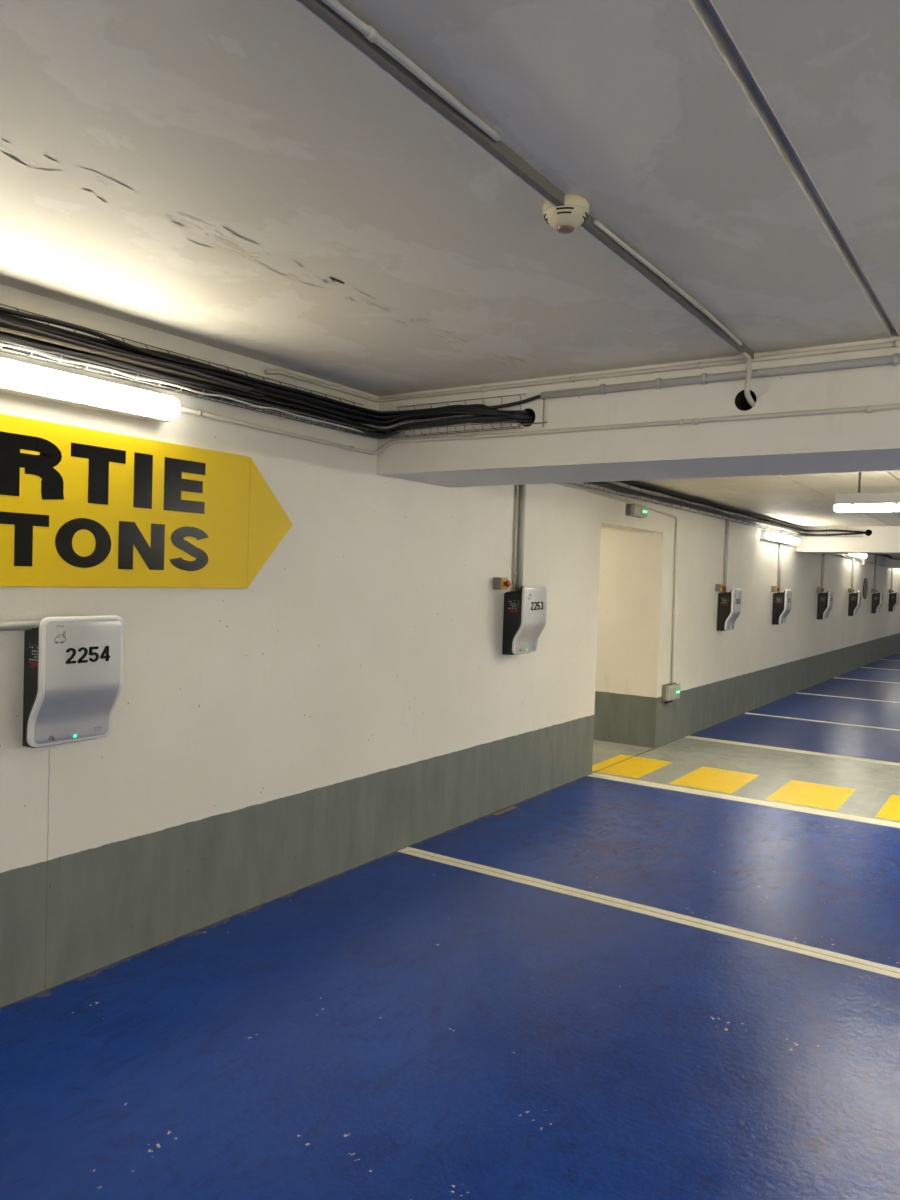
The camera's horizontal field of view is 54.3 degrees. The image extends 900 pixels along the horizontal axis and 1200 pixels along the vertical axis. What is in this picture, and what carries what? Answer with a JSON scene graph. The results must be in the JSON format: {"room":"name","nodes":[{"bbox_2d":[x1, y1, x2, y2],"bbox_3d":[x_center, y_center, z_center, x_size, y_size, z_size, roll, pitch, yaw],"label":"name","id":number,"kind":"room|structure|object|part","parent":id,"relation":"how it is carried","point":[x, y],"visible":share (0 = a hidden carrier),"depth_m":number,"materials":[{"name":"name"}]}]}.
{"room":"underground parking garage","nodes":[
{"label":"underground parking garage","id":0,"kind":"room"},
{"bbox_2d":[0,652,899,1199],"bbox_3d":[6.970,1.522,10.688,12.600,0.200,34.500,3,2,34],"label":"floor","id":1,"kind":"structure","parent":0,"point":[395,1025],"depth_m":2.97,"materials":[{"name":"paint"}]},
{"bbox_2d":[492,806,516,815],"bbox_3d":[0.351,1.354,5.640,0.035,0.006,0.260,3,2,34],"label":"chip","id":2,"kind":"object","parent":1,"relation":"on","point":[511,807],"visible":1,"depth_m":5.63,"materials":[{"name":"grey concrete"}]},
{"bbox_2d":[592,754,671,777],"bbox_3d":[1.456,1.349,7.151,0.460,0.001,0.791,3,2,34],"label":"zebra crossing","id":3,"kind":"object","parent":1,"relation":"on","point":[622,765],"visible":0.92,"depth_m":7.13,"materials":[{"name":"yellow paint"}]},
{"bbox_2d":[397,847,899,978],"bbox_3d":[1.806,1.462,3.400,4.990,0.002,0.104,3,2,34],"label":"parking line","id":4,"kind":"object","parent":1,"relation":"on","point":[823,954],"visible":1,"depth_m":3.95,"materials":[{"name":"beige paint"}]},
{"bbox_2d":[669,766,758,793],"bbox_3d":[2.043,1.378,6.753,0.460,0.001,0.791,3,2,34],"label":"zebra crossing","id":5,"kind":"object","parent":1,"relation":"on","point":[706,778],"visible":1,"depth_m":6.73,"materials":[{"name":"yellow paint"}]},
{"bbox_2d":[588,773,899,827],"bbox_3d":[3.152,1.449,5.387,4.990,0.001,0.139,3,2,34],"label":"parking line","id":6,"kind":"object","parent":1,"relation":"on","point":[603,776],"visible":1,"depth_m":6.10,"materials":[{"name":"beige paint"}]},
{"bbox_2d":[684,736,899,765],"bbox_3d":[4.374,1.437,7.193,4.990,0.001,0.144,3,2,34],"label":"parking line","id":7,"kind":"object","parent":1,"relation":"on","point":[691,737],"visible":1,"depth_m":8.01,"materials":[{"name":"beige paint"}]},
{"bbox_2d":[766,780,855,810],"bbox_3d":[2.622,1.406,6.360,0.460,0.001,0.787,3,2,34],"label":"zebra crossing","id":8,"kind":"object","parent":1,"relation":"on","point":[815,795],"visible":1,"depth_m":6.33,"materials":[{"name":"yellow paint"}]},
{"bbox_2d":[744,713,899,730],"bbox_3d":[5.523,1.426,8.890,4.990,0.001,0.104,3,2,34],"label":"parking line","id":9,"kind":"object","parent":1,"relation":"on","point":[744,713],"visible":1,"depth_m":9.80,"materials":[{"name":"beige paint"}]},
{"bbox_2d":[797,692,899,702],"bbox_3d":[6.952,1.412,11.002,4.990,0.001,0.104,3,2,34],"label":"parking line","id":10,"kind":"object","parent":1,"relation":"on","point":[797,692],"visible":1,"depth_m":12.02,"materials":[{"name":"beige paint"}]},
{"bbox_2d":[839,678,899,683],"bbox_3d":[8.466,1.397,13.238,4.990,0.001,0.104,3,2,34],"label":"parking line","id":11,"kind":"object","parent":1,"relation":"on","point":[839,678],"visible":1,"depth_m":14.35,"materials":[{"name":"beige paint"}]},
{"bbox_2d":[875,795,899,820],"bbox_3d":[3.201,1.435,5.969,0.460,0.001,0.788,3,2,34],"label":"zebra crossing","id":12,"kind":"object","parent":1,"relation":"on","point":[890,810],"visible":1,"depth_m":5.96,"materials":[{"name":"yellow paint"}]},
{"bbox_2d":[0,0,899,395],"bbox_3d":[1.147,-1.004,-1.317,9.000,0.352,8.115,3,2,34],"label":"ceiling","id":13,"kind":"structure","parent":0,"point":[234,176],"depth_m":1.99,"materials":[{"name":"paint"}]},
{"bbox_2d":[321,0,500,141],"bbox_3d":[-0.752,-0.930,0.533,0.028,0.028,3.051,3,2,34],"label":"conduit","id":14,"kind":"object","parent":13,"relation":"attached to","point":[369,32],"visible":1,"depth_m":1.51,"materials":[{"name":"grey plastic"}]},
{"bbox_2d":[293,0,753,358],"bbox_3d":[-0.509,-0.934,0.936,0.024,0.027,5.990,3,2,34],"label":"conduit","id":15,"kind":"object","parent":13,"relation":"attached to","point":[499,151],"depth_m":1.79,"materials":[{"name":"grey metal"}]},
{"bbox_2d":[740,352,755,406],"bbox_3d":[1.158,-0.849,3.403,0.030,0.200,0.184,3,2,37],"label":"conduit","id":16,"kind":"object","parent":15,"relation":"attached to","point":[748,358],"visible":0.91,"depth_m":3.39,"materials":[{"name":"paint"}]},
{"bbox_2d":[543,194,588,233],"bbox_3d":[0.279,-0.921,2.117,0.110,0.070,0.110,3,2,34],"label":"smoke detector","id":17,"kind":"object","parent":13,"relation":"attached to","point":[565,219],"visible":0.98,"depth_m":2.09,"materials":[{"name":"beige plastic"}]},
{"bbox_2d":[264,339,899,401],"bbox_3d":[1.482,-0.903,2.754,4.998,0.041,0.796,3,2,34],"label":"conduit","id":18,"kind":"object","parent":13,"relation":"attached to","point":[896,343],"visible":1,"depth_m":3.76,"materials":[{"name":"paint"}]},
{"bbox_2d":[377,328,899,486],"bbox_3d":[3.502,-0.829,2.266,9.100,0.733,0.658,3,2,34],"label":"beam","id":19,"kind":"structure","parent":13,"relation":"attached to","point":[863,441],"depth_m":3.68,"materials":[{"name":"paint"}]},
{"bbox_2d":[540,353,899,398],"bbox_3d":[2.086,-0.835,2.802,4.045,0.045,0.045,3,2,34],"label":"conduit","id":20,"kind":"object","parent":19,"relation":"attached to","point":[704,378],"visible":1,"depth_m":3.46,"materials":[{"name":"grey plastic"}]},
{"bbox_2d":[593,219,741,345],"bbox_3d":[0.723,-0.943,2.716,0.029,0.020,1.280,3,2,34],"label":"conduit","id":21,"kind":"object","parent":13,"relation":"attached to","point":[672,284],"visible":1,"depth_m":2.54,"materials":[{"name":"paint"}]},
{"bbox_2d":[0,284,899,1007],"bbox_3d":[4.678,-0.067,12.230,0.250,2.750,34.500,3,2,34],"label":"wall","id":22,"kind":"structure","parent":0,"point":[356,703],"depth_m":4.26,"materials":[{"name":"paint"}]},
{"bbox_2d":[0,621,39,630],"bbox_3d":[-1.974,0.110,2.121,0.047,0.081,2.298,3,2,34],"label":"conduit","id":23,"kind":"object","parent":22,"relation":"attached to","point":[5,625],"visible":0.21,"depth_m":2.91,"materials":[{"name":"grey plastic"}]},
{"bbox_2d":[22,615,123,747],"bbox_3d":[-1.311,0.276,3.027,0.176,0.448,0.310,3,2,34],"label":"station","id":24,"kind":"object","parent":22,"relation":"attached to","point":[73,665],"visible":1,"depth_m":2.97,"materials":[{"name":"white plastic"}]},
{"bbox_2d":[29,646,37,660],"bbox_3d":[-1.383,0.180,2.936,0.078,0.047,0.001,3,2,34],"label":"print","id":25,"kind":"object","parent":24,"relation":"on","point":[33,650],"depth_m":2.95},
{"bbox_2d":[0,358,179,422],"bbox_3d":[-1.502,-0.725,2.720,0.119,0.098,1.560,3,2,34],"label":"lamp","id":26,"kind":"object","parent":22,"relation":"attached to","point":[16,378],"visible":1,"depth_m":3.01,"materials":[{"name":"white plastic"}]},
{"bbox_2d":[0,414,292,587],"bbox_3d":[-1.436,-0.326,2.933,0.022,0.562,2.552,3,2,34],"label":"exit sign","id":27,"kind":"object","parent":22,"relation":"attached to","point":[80,507],"visible":1,"depth_m":3.25,"materials":[{"name":"yellow paint"}]},
{"bbox_2d":[0,303,525,437],"bbox_3d":[-1.161,-0.863,2.533,0.860,0.162,4.106,3,2,34],"label":"cable tray","id":28,"kind":"object","parent":22,"relation":"attached to","point":[17,309],"visible":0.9,"depth_m":3.63,"materials":[{"name":"metal"}]},
{"bbox_2d":[0,334,220,390],"bbox_3d":[-1.512,-0.837,2.648,0.061,0.033,3.701,3,2,33],"label":"power cable","id":29,"kind":"object","parent":28,"relation":"in","point":[3,337],"visible":0.74,"depth_m":3.06,"materials":[{"name":"black rubber"}]},
{"bbox_2d":[0,327,342,417],"bbox_3d":[-1.511,-0.858,2.648,0.060,0.031,3.701,3,2,33],"label":"power cable","id":30,"kind":"object","parent":29,"relation":"on","point":[2,329],"visible":0.71,"depth_m":3.11,"materials":[{"name":"black rubber"}]},
{"bbox_2d":[0,319,262,389],"bbox_3d":[-1.508,-0.874,2.646,0.070,0.033,3.701,3,2,33],"label":"power cable","id":31,"kind":"object","parent":28,"relation":"in","point":[3,322],"visible":0.71,"depth_m":3.11,"materials":[{"name":"black rubber"}]},
{"bbox_2d":[0,343,363,432],"bbox_3d":[-1.479,-0.806,2.686,0.024,0.016,3.800,3,2,34],"label":"power cable","id":32,"kind":"object","parent":28,"relation":"in","point":[1,344],"visible":1,"depth_m":3.27,"materials":[{"name":"white plastic"}]},
{"bbox_2d":[0,317,498,418],"bbox_3d":[-1.334,-0.881,2.831,0.741,0.063,4.247,3,2,45],"label":"power cable","id":33,"kind":"object","parent":28,"relation":"in","point":[72,337],"visible":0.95,"depth_m":3.59,"materials":[{"name":"black rubber"}]},
{"bbox_2d":[0,307,509,413],"bbox_3d":[-1.336,-0.890,2.831,0.728,0.086,4.246,3,2,45],"label":"power cable","id":34,"kind":"object","parent":28,"relation":"in","point":[4,310],"visible":0.93,"depth_m":3.46,"materials":[{"name":"black rubber"}]},
{"bbox_2d":[0,312,515,414],"bbox_3d":[-1.344,-0.893,2.845,4.253,0.079,0.768,0,2,-45],"label":"power cable","id":35,"kind":"object","parent":28,"relation":"in","point":[97,340],"visible":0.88,"depth_m":3.14,"materials":[{"name":"black rubber"}]},
{"bbox_2d":[0,332,517,431],"bbox_3d":[-1.335,-0.841,2.835,4.249,0.048,0.746,0,2,-45],"label":"power cable","id":36,"kind":"object","parent":28,"relation":"in","point":[1,333],"visible":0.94,"depth_m":3.81,"materials":[{"name":"black rubber"}]},
{"bbox_2d":[0,324,517,423],"bbox_3d":[-1.333,-0.876,2.831,0.744,0.054,4.249,3,2,45],"label":"power cable","id":37,"kind":"object","parent":28,"relation":"in","point":[255,390],"visible":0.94,"depth_m":4.01,"materials":[{"name":"black rubber"}]},
{"bbox_2d":[0,339,521,436],"bbox_3d":[-1.337,-0.830,2.838,4.251,0.075,0.751,0,2,-45],"label":"power cable","id":38,"kind":"object","parent":28,"relation":"in","point":[48,353],"visible":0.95,"depth_m":3.83,"materials":[{"name":"black rubber"}]},
{"bbox_2d":[0,346,527,437],"bbox_3d":[-1.363,-0.828,2.857,4.252,0.067,0.766,0,2,-45],"label":"power cable","id":39,"kind":"object","parent":28,"relation":"in","point":[0,346],"visible":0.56,"depth_m":4.08,"materials":[{"name":"black rubber"}]},
{"bbox_2d":[2,312,531,424],"bbox_3d":[-1.364,-0.882,2.855,4.250,0.102,0.750,0,2,-45],"label":"power cable","id":40,"kind":"object","parent":28,"relation":"in","point":[128,350],"visible":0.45,"depth_m":3.31,"materials":[{"name":"black rubber"}]},
{"bbox_2d":[0,342,534,437],"bbox_3d":[-1.344,-0.828,2.847,4.255,0.069,0.776,0,2,-45],"label":"power cable","id":41,"kind":"object","parent":28,"relation":"in","point":[16,349],"visible":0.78,"depth_m":3.32,"materials":[{"name":"black rubber"}]},
{"bbox_2d":[0,315,534,419],"bbox_3d":[-1.083,-0.868,2.581,0.849,0.062,4.172,3,2,34],"label":"power cable","id":42,"kind":"object","parent":28,"relation":"in","point":[312,402],"visible":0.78,"depth_m":4.00,"materials":[{"name":"black rubber"}]},
{"bbox_2d":[52,351,484,432],"bbox_3d":[-1.351,-0.843,2.844,4.248,0.051,0.740,0,2,-45],"label":"power cable","id":43,"kind":"object","parent":28,"relation":"in","point":[100,362],"visible":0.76,"depth_m":3.50,"materials":[{"name":"black rubber"}]},
{"bbox_2d":[0,331,540,424],"bbox_3d":[-1.088,-0.884,2.513,0.960,0.094,4.052,3,2,34],"label":"power cable","id":44,"kind":"object","parent":28,"relation":"in","point":[0,331],"visible":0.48,"depth_m":4.03,"materials":[{"name":"black rubber"}]},
{"bbox_2d":[121,349,539,420],"bbox_3d":[-1.087,-0.895,2.512,0.958,0.071,4.052,3,2,34],"label":"power cable","id":45,"kind":"object","parent":44,"relation":"on","point":[518,403],"visible":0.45,"depth_m":4.00,"materials":[{"name":"black rubber"}]},
{"bbox_2d":[10,333,535,424],"bbox_3d":[-1.343,-0.875,2.846,4.255,0.057,0.776,0,2,-45],"label":"power cable","id":46,"kind":"object","parent":28,"relation":"in","point":[10,333],"visible":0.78,"depth_m":3.84,"materials":[{"name":"black rubber"}]},
{"bbox_2d":[95,371,462,438],"bbox_3d":[-1.379,-0.828,2.870,4.255,0.067,0.770,0,2,-45],"label":"power cable","id":47,"kind":"object","parent":28,"relation":"in","point":[95,371],"visible":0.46,"depth_m":3.82,"materials":[{"name":"black rubber"}]},
{"bbox_2d":[32,340,534,425],"bbox_3d":[-1.372,-0.879,2.871,4.261,0.053,0.801,0,2,-44],"label":"power cable","id":48,"kind":"object","parent":28,"relation":"in","point":[516,411],"visible":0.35,"depth_m":4.01,"materials":[{"name":"black rubber"}]},
{"bbox_2d":[199,387,534,432],"bbox_3d":[-1.088,-0.829,2.585,0.882,0.054,4.171,3,2,34],"label":"power cable","id":49,"kind":"object","parent":28,"relation":"in","point":[519,420],"visible":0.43,"depth_m":4.01,"materials":[{"name":"black rubber"}]},
{"bbox_2d":[517,399,546,426],"bbox_3d":[0.374,-0.843,3.972,0.150,0.130,0.010,3,2,34],"label":"tray","id":50,"kind":"object","parent":28,"relation":"attached to","point":[543,422],"visible":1,"depth_m":3.94,"materials":[{"name":"metal"}]},
{"bbox_2d":[493,577,510,589],"bbox_3d":[0.355,-0.103,5.527,0.098,0.076,0.169,3,2,34],"label":"switch","id":51,"kind":"object","parent":22,"relation":"attached to","point":[499,583],"visible":1,"depth_m":5.46,"materials":[{"name":"grey plastic"}]},
{"bbox_3d":[0.338,-0.102,5.482,0.011,0.072,0.072,3,2,34],"label":"yellow plate","id":52,"kind":"part","parent":51,"relation":"part of","materials":[{"name":"plastic"}]},
{"bbox_2d":[513,485,518,590],"bbox_3d":[0.425,-0.428,5.669,0.024,0.770,0.024,3,2,34],"label":"conduit","id":53,"kind":"object","parent":22,"relation":"attached to","point":[517,486],"visible":0.77,"depth_m":5.66,"materials":[{"name":"paint"}]},
{"bbox_2d":[516,485,525,590],"bbox_3d":[0.461,-0.423,5.705,0.044,0.840,0.044,3,2,34],"label":"conduit","id":54,"kind":"object","parent":22,"relation":"attached to","point":[522,488],"visible":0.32,"depth_m":5.69,"materials":[{"name":"grey plastic"}]},
{"bbox_2d":[502,585,546,654],"bbox_3d":[0.476,0.127,5.657,0.176,0.448,0.310,3,2,34],"label":"station","id":55,"kind":"object","parent":22,"relation":"attached to","point":[525,610],"visible":1,"depth_m":5.58,"materials":[{"name":"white plastic"}]},
{"bbox_3d":[0.520,0.124,5.626,0.064,0.415,0.278,3,2,34],"label":"panel","id":56,"kind":"part","parent":55,"relation":"part of","materials":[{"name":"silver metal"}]},
{"bbox_2d":[180,403,899,454],"bbox_3d":[1.325,-0.665,2.542,4.999,0.078,1.323,3,2,34],"label":"conduit","id":57,"kind":"object","parent":22,"relation":"attached to","point":[868,409],"visible":0.97,"depth_m":3.69,"materials":[{"name":"paint"}]},
{"bbox_2d":[554,483,677,682],"bbox_3d":[1.076,-0.024,6.661,0.026,1.628,3.640,3,2,34],"label":"conduit","id":58,"kind":"object","parent":22,"relation":"attached to","point":[563,484],"visible":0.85,"depth_m":8.11,"materials":[{"name":"paint"}]},
{"bbox_2d":[626,503,647,517],"bbox_3d":[1.553,-0.743,7.264,0.084,0.110,0.300,3,2,34],"label":"exit light","id":59,"kind":"object","parent":22,"relation":"attached to","point":[633,510],"visible":1,"depth_m":7.17,"materials":[{"name":"grey plastic"}]},
{"bbox_3d":[1.617,-0.734,7.297,0.004,0.061,0.126,3,2,34],"label":"lit pane","id":60,"kind":"part","parent":59,"relation":"part of","materials":[{"name":"green plastic"}]},
{"bbox_2d":[662,682,679,703],"bbox_3d":[2.047,0.859,8.111,0.084,0.167,0.300,3,2,34],"label":"junction box","id":61,"kind":"object","parent":22,"relation":"attached to","point":[670,692],"visible":1,"depth_m":8.01,"materials":[{"name":"grey plastic"}]},
{"bbox_3d":[2.111,0.852,8.144,0.004,0.096,0.126,3,2,34],"label":"lit pane","id":62,"kind":"part","parent":61,"relation":"part of","materials":[{"name":"green plastic"}]},
{"bbox_2d":[715,584,725,590],"bbox_3d":[2.861,-0.128,9.229,0.098,0.076,0.169,3,2,34],"label":"switch","id":63,"kind":"object","parent":22,"relation":"attached to","point":[718,587],"visible":1,"depth_m":9.17,"materials":[{"name":"paint"}]},
{"bbox_2d":[723,520,728,592],"bbox_3d":[2.950,-0.453,9.388,0.049,0.810,0.049,3,2,34],"label":"conduit","id":64,"kind":"object","parent":22,"relation":"attached to","point":[727,522],"visible":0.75,"depth_m":9.38,"materials":[{"name":"grey plastic"}]},
{"bbox_2d":[717,589,741,630],"bbox_3d":[2.962,0.103,9.329,0.176,0.448,0.310,3,2,34],"label":"station","id":65,"kind":"object","parent":22,"relation":"attached to","point":[729,603],"visible":1,"depth_m":9.25,"materials":[{"name":"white plastic"}]},
{"bbox_3d":[3.006,0.100,9.299,0.064,0.415,0.278,3,2,34],"label":"panel","id":66,"kind":"part","parent":65,"relation":"part of","materials":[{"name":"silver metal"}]},
{"bbox_2d":[771,586,779,591],"bbox_3d":[4.133,-0.140,11.108,0.098,0.076,0.169,3,2,34],"label":"switch","id":67,"kind":"object","parent":22,"relation":"attached to","point":[773,588],"visible":1,"depth_m":11.04,"materials":[{"name":"paint"}]},
{"bbox_2d":[760,531,799,544],"bbox_3d":[4.207,-0.781,11.155,0.119,0.098,1.560,3,2,34],"label":"lamp","id":68,"kind":"object","parent":22,"relation":"attached to","point":[765,535],"visible":1,"depth_m":10.89,"materials":[{"name":"white plastic"}]},
{"bbox_2d":[777,532,782,592],"bbox_3d":[4.244,-0.465,11.301,0.049,0.810,0.049,3,2,34],"label":"conduit","id":69,"kind":"object","parent":22,"relation":"attached to","point":[781,533],"visible":0.7,"depth_m":11.29,"materials":[{"name":"grey plastic"}]},
{"bbox_2d":[772,590,791,624],"bbox_3d":[4.234,0.090,11.209,0.176,0.448,0.310,3,2,34],"label":"station","id":70,"kind":"object","parent":22,"relation":"attached to","point":[782,602],"visible":1,"depth_m":11.13,"materials":[{"name":"black plastic"}]},
{"bbox_3d":[4.279,0.087,11.179,0.064,0.415,0.278,3,2,34],"label":"panel","id":71,"kind":"part","parent":70,"relation":"part of","materials":[{"name":"silver metal"}]},
{"bbox_2d":[816,587,823,591],"bbox_3d":[5.624,-0.155,13.311,0.098,0.076,0.169,3,2,34],"label":"switch","id":72,"kind":"object","parent":22,"relation":"attached to","point":[819,589],"visible":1,"depth_m":13.25,"materials":[{"name":"paint"}]},
{"bbox_2d":[821,554,824,592],"bbox_3d":[5.730,-0.480,13.495,0.049,0.810,0.049,3,2,34],"label":"conduit","id":73,"kind":"object","parent":22,"relation":"attached to","point":[823,555],"visible":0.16,"depth_m":13.48,"materials":[{"name":"grey plastic"}]},
{"bbox_2d":[817,590,832,619],"bbox_3d":[5.728,0.076,13.416,0.176,0.448,0.310,3,2,34],"label":"station","id":74,"kind":"object","parent":22,"relation":"attached to","point":[825,600],"visible":1,"depth_m":13.33,"materials":[{"name":"black plastic"}]},
{"bbox_3d":[5.773,0.072,13.386,0.064,0.415,0.278,3,2,34],"label":"panel","id":75,"kind":"part","parent":74,"relation":"part of","materials":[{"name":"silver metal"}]},
{"bbox_2d":[851,557,854,592],"bbox_3d":[7.154,-0.494,15.599,0.049,0.810,0.049,3,2,34],"label":"conduit","id":76,"kind":"object","parent":22,"relation":"attached to","point":[852,577],"visible":0.59,"depth_m":15.59,"materials":[{"name":"grey plastic"}]},
{"bbox_2d":[848,591,861,615],"bbox_3d":[7.163,0.062,15.536,0.176,0.448,0.310,3,2,34],"label":"station","id":77,"kind":"object","parent":22,"relation":"attached to","point":[855,599],"visible":1,"depth_m":15.45,"materials":[{"name":"black plastic"}]},
{"bbox_3d":[7.208,0.058,15.505,0.064,0.415,0.278,3,2,34],"label":"panel","id":78,"kind":"part","parent":77,"relation":"part of","materials":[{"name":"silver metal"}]},
{"bbox_2d":[844,554,866,558],"bbox_3d":[7.207,-0.810,15.585,0.119,0.098,1.560,3,2,34],"label":"lamp","id":79,"kind":"object","parent":22,"relation":"attached to","point":[861,556],"visible":0.54,"depth_m":15.55,"materials":[{"name":"white plastic"}]},
{"bbox_2d":[849,554,866,557],"bbox_3d":[7.237,-0.809,15.564,0.046,0.088,1.560,3,2,34],"label":"diffuser","id":80,"kind":"object","parent":79,"relation":"attached to","point":[851,555],"depth_m":15.61,"materials":[{"name":"white plastic"}]},
{"bbox_2d":[832,554,884,565],"bbox_3d":[7.223,-0.740,15.695,0.024,0.084,7.300,3,2,34],"label":"conduit","id":81,"kind":"object","parent":22,"relation":"attached to","point":[832,554],"visible":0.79,"depth_m":15.74,"materials":[{"name":"paint"}]},
{"bbox_2d":[863,578,867,598],"bbox_3d":[7.935,-0.217,16.786,0.026,0.406,0.406,3,2,34],"label":"round sign","id":82,"kind":"object","parent":22,"relation":"attached to","point":[865,583],"visible":1,"depth_m":16.75,"materials":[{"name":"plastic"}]},
{"bbox_2d":[874,555,876,591],"bbox_3d":[8.555,-0.508,17.669,0.049,0.810,0.049,3,2,34],"label":"conduit","id":83,"kind":"object","parent":22,"relation":"attached to","point":[875,555],"visible":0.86,"depth_m":17.65,"materials":[{"name":"grey plastic"}]},
{"bbox_2d":[871,591,882,612],"bbox_3d":[8.565,0.048,17.606,0.176,0.448,0.310,3,2,34],"label":"station","id":84,"kind":"object","parent":22,"relation":"attached to","point":[877,598],"visible":1,"depth_m":17.52,"materials":[{"name":"black plastic"}]},
{"bbox_3d":[8.609,0.045,17.576,0.064,0.415,0.278,3,2,34],"label":"panel","id":85,"kind":"part","parent":84,"relation":"part of","materials":[{"name":"silver metal"}]},
{"bbox_2d":[890,568,892,593],"bbox_3d":[9.867,-0.520,19.607,0.049,0.810,0.049,3,2,34],"label":"conduit","id":86,"kind":"object","parent":22,"relation":"attached to","point":[891,568],"visible":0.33,"depth_m":19.60,"materials":[{"name":"grey plastic"}]},
{"bbox_2d":[888,592,898,611],"bbox_3d":[9.876,0.035,19.544,0.176,0.448,0.310,3,2,34],"label":"station","id":87,"kind":"object","parent":22,"relation":"attached to","point":[893,597],"visible":1,"depth_m":19.46,"materials":[{"name":"black plastic"}]},
{"bbox_3d":[9.921,0.032,19.514,0.064,0.415,0.278,3,2,34],"label":"panel","id":88,"kind":"part","parent":87,"relation":"part of","materials":[{"name":"silver metal"}]},
{"bbox_2d":[593,527,636,744],"bbox_3d":[0.357,-0.113,9.056,3.350,2.750,0.200,3,2,34],"label":"doorway","id":89,"kind":"structure","parent":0,"point":[617,547],"depth_m":8.14,"materials":[{"name":"paint"}]},
{"bbox_2d":[633,471,899,526],"bbox_3d":[6.109,-1.012,6.016,9.000,0.433,8.677,3,2,34],"label":"ceiling","id":90,"kind":"structure","parent":0,"point":[798,500],"depth_m":7.74,"materials":[{"name":"paint"}]},
{"bbox_2d":[568,482,862,536],"bbox_3d":[2.751,-0.902,8.329,0.840,0.162,8.391,3,2,34],"label":"cable tray","id":91,"kind":"object","parent":90,"relation":"hanging from","point":[625,495],"visible":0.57,"depth_m":8.22,"materials":[{"name":"metal"}]},
{"bbox_2d":[590,482,802,535],"bbox_3d":[2.778,-0.864,8.287,0.888,0.064,8.751,3,2,34],"label":"power cable","id":92,"kind":"object","parent":91,"relation":"in","point":[590,482],"visible":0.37,"depth_m":8.57,"materials":[{"name":"black rubber"}]},
{"bbox_2d":[595,483,854,535],"bbox_3d":[2.786,-0.864,8.282,0.870,0.064,8.752,3,2,34],"label":"power cable","id":93,"kind":"object","parent":91,"relation":"in","point":[595,483],"visible":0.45,"depth_m":8.54,"materials":[{"name":"black rubber"}]},
{"bbox_2d":[582,482,869,535],"bbox_3d":[2.771,-0.864,8.291,0.905,0.064,8.753,3,2,34],"label":"power cable","id":94,"kind":"object","parent":91,"relation":"in","point":[582,482],"visible":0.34,"depth_m":7.17,"materials":[{"name":"black rubber"}]},
{"bbox_2d":[628,483,836,531],"bbox_3d":[2.786,-0.910,8.281,0.872,0.089,8.753,3,2,34],"label":"power cable","id":95,"kind":"object","parent":94,"relation":"on","point":[628,483],"visible":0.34,"depth_m":9.72,"materials":[{"name":"black rubber"}]},
{"bbox_2d":[635,481,854,532],"bbox_3d":[2.794,-0.908,8.276,0.853,0.086,8.751,3,2,34],"label":"power cable","id":96,"kind":"object","parent":94,"relation":"on","point":[701,502],"visible":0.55,"depth_m":8.61,"materials":[{"name":"black rubber"}]},
{"bbox_2d":[618,481,871,533],"bbox_3d":[2.780,-0.910,8.286,0.888,0.088,8.752,3,2,34],"label":"power cable","id":97,"kind":"object","parent":94,"relation":"on","point":[618,481],"visible":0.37,"depth_m":8.21,"materials":[{"name":"black rubber"}]},
{"bbox_2d":[620,481,870,533],"bbox_3d":[2.800,-0.909,8.272,0.838,0.088,8.752,3,2,34],"label":"power cable","id":98,"kind":"object","parent":94,"relation":"on","point":[630,482],"visible":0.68,"depth_m":8.96,"materials":[{"name":"black rubber"}]},
{"bbox_2d":[622,482,868,533],"bbox_3d":[2.773,-0.910,8.291,0.906,0.087,8.751,3,2,34],"label":"power cable","id":99,"kind":"object","parent":94,"relation":"on","point":[622,482],"visible":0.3,"depth_m":7.52,"materials":[{"name":"black rubber"}]},
{"bbox_2d":[591,482,867,535],"bbox_3d":[2.800,-0.863,8.273,0.836,0.064,8.751,3,2,34],"label":"power cable","id":100,"kind":"object","parent":91,"relation":"in","point":[604,483],"visible":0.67,"depth_m":8.50,"materials":[{"name":"black rubber"}]},
{"bbox_2d":[596,483,870,535],"bbox_3d":[2.792,-0.863,8.277,0.853,0.064,8.753,3,2,34],"label":"power cable","id":101,"kind":"object","parent":91,"relation":"in","point":[677,503],"visible":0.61,"depth_m":8.60,"materials":[{"name":"black rubber"}]},
{"bbox_2d":[795,526,899,553],"bbox_3d":[8.620,-0.865,9.827,9.100,0.762,0.650,3,2,34],"label":"beam","id":102,"kind":"structure","parent":90,"relation":"attached to","point":[883,539],"depth_m":11.66,"materials":[{"name":"paint"}]},
{"bbox_2d":[834,472,899,511],"bbox_3d":[3.257,-0.718,5.519,1.560,0.307,0.100,3,2,34],"label":"lamp","id":103,"kind":"object","parent":90,"relation":"hanging from","point":[855,502],"visible":0.98,"depth_m":5.81,"materials":[{"name":"white plastic"}]},
{"bbox_3d":[2.737,-0.802,5.870,0.015,0.189,0.015,2,2,12],"label":"hanging rod","id":104,"kind":"part","parent":103,"relation":"part of","materials":[{"name":"metal"}]},
{"bbox_2d":[834,504,899,511],"bbox_3d":[3.253,-0.587,5.523,1.560,0.046,0.088,3,2,34],"label":"diffuser","id":105,"kind":"object","parent":103,"relation":"attached to","point":[838,507],"depth_m":5.81,"materials":[{"name":"white plastic"}]},
{"bbox_3d":[10.929,-1.059,13.136,9.000,0.433,7.620,3,2,34],"label":"ceiling","id":106,"kind":"structure","parent":0,"visible":0},
{"bbox_2d":[884,554,899,567],"bbox_3d":[13.144,-0.902,16.510,9.100,0.775,0.650,3,2,34],"label":"beam","id":107,"kind":"structure","parent":106,"relation":"attached to","point":[889,563],"depth_m":18.65,"materials":[{"name":"paint"}]}
]}

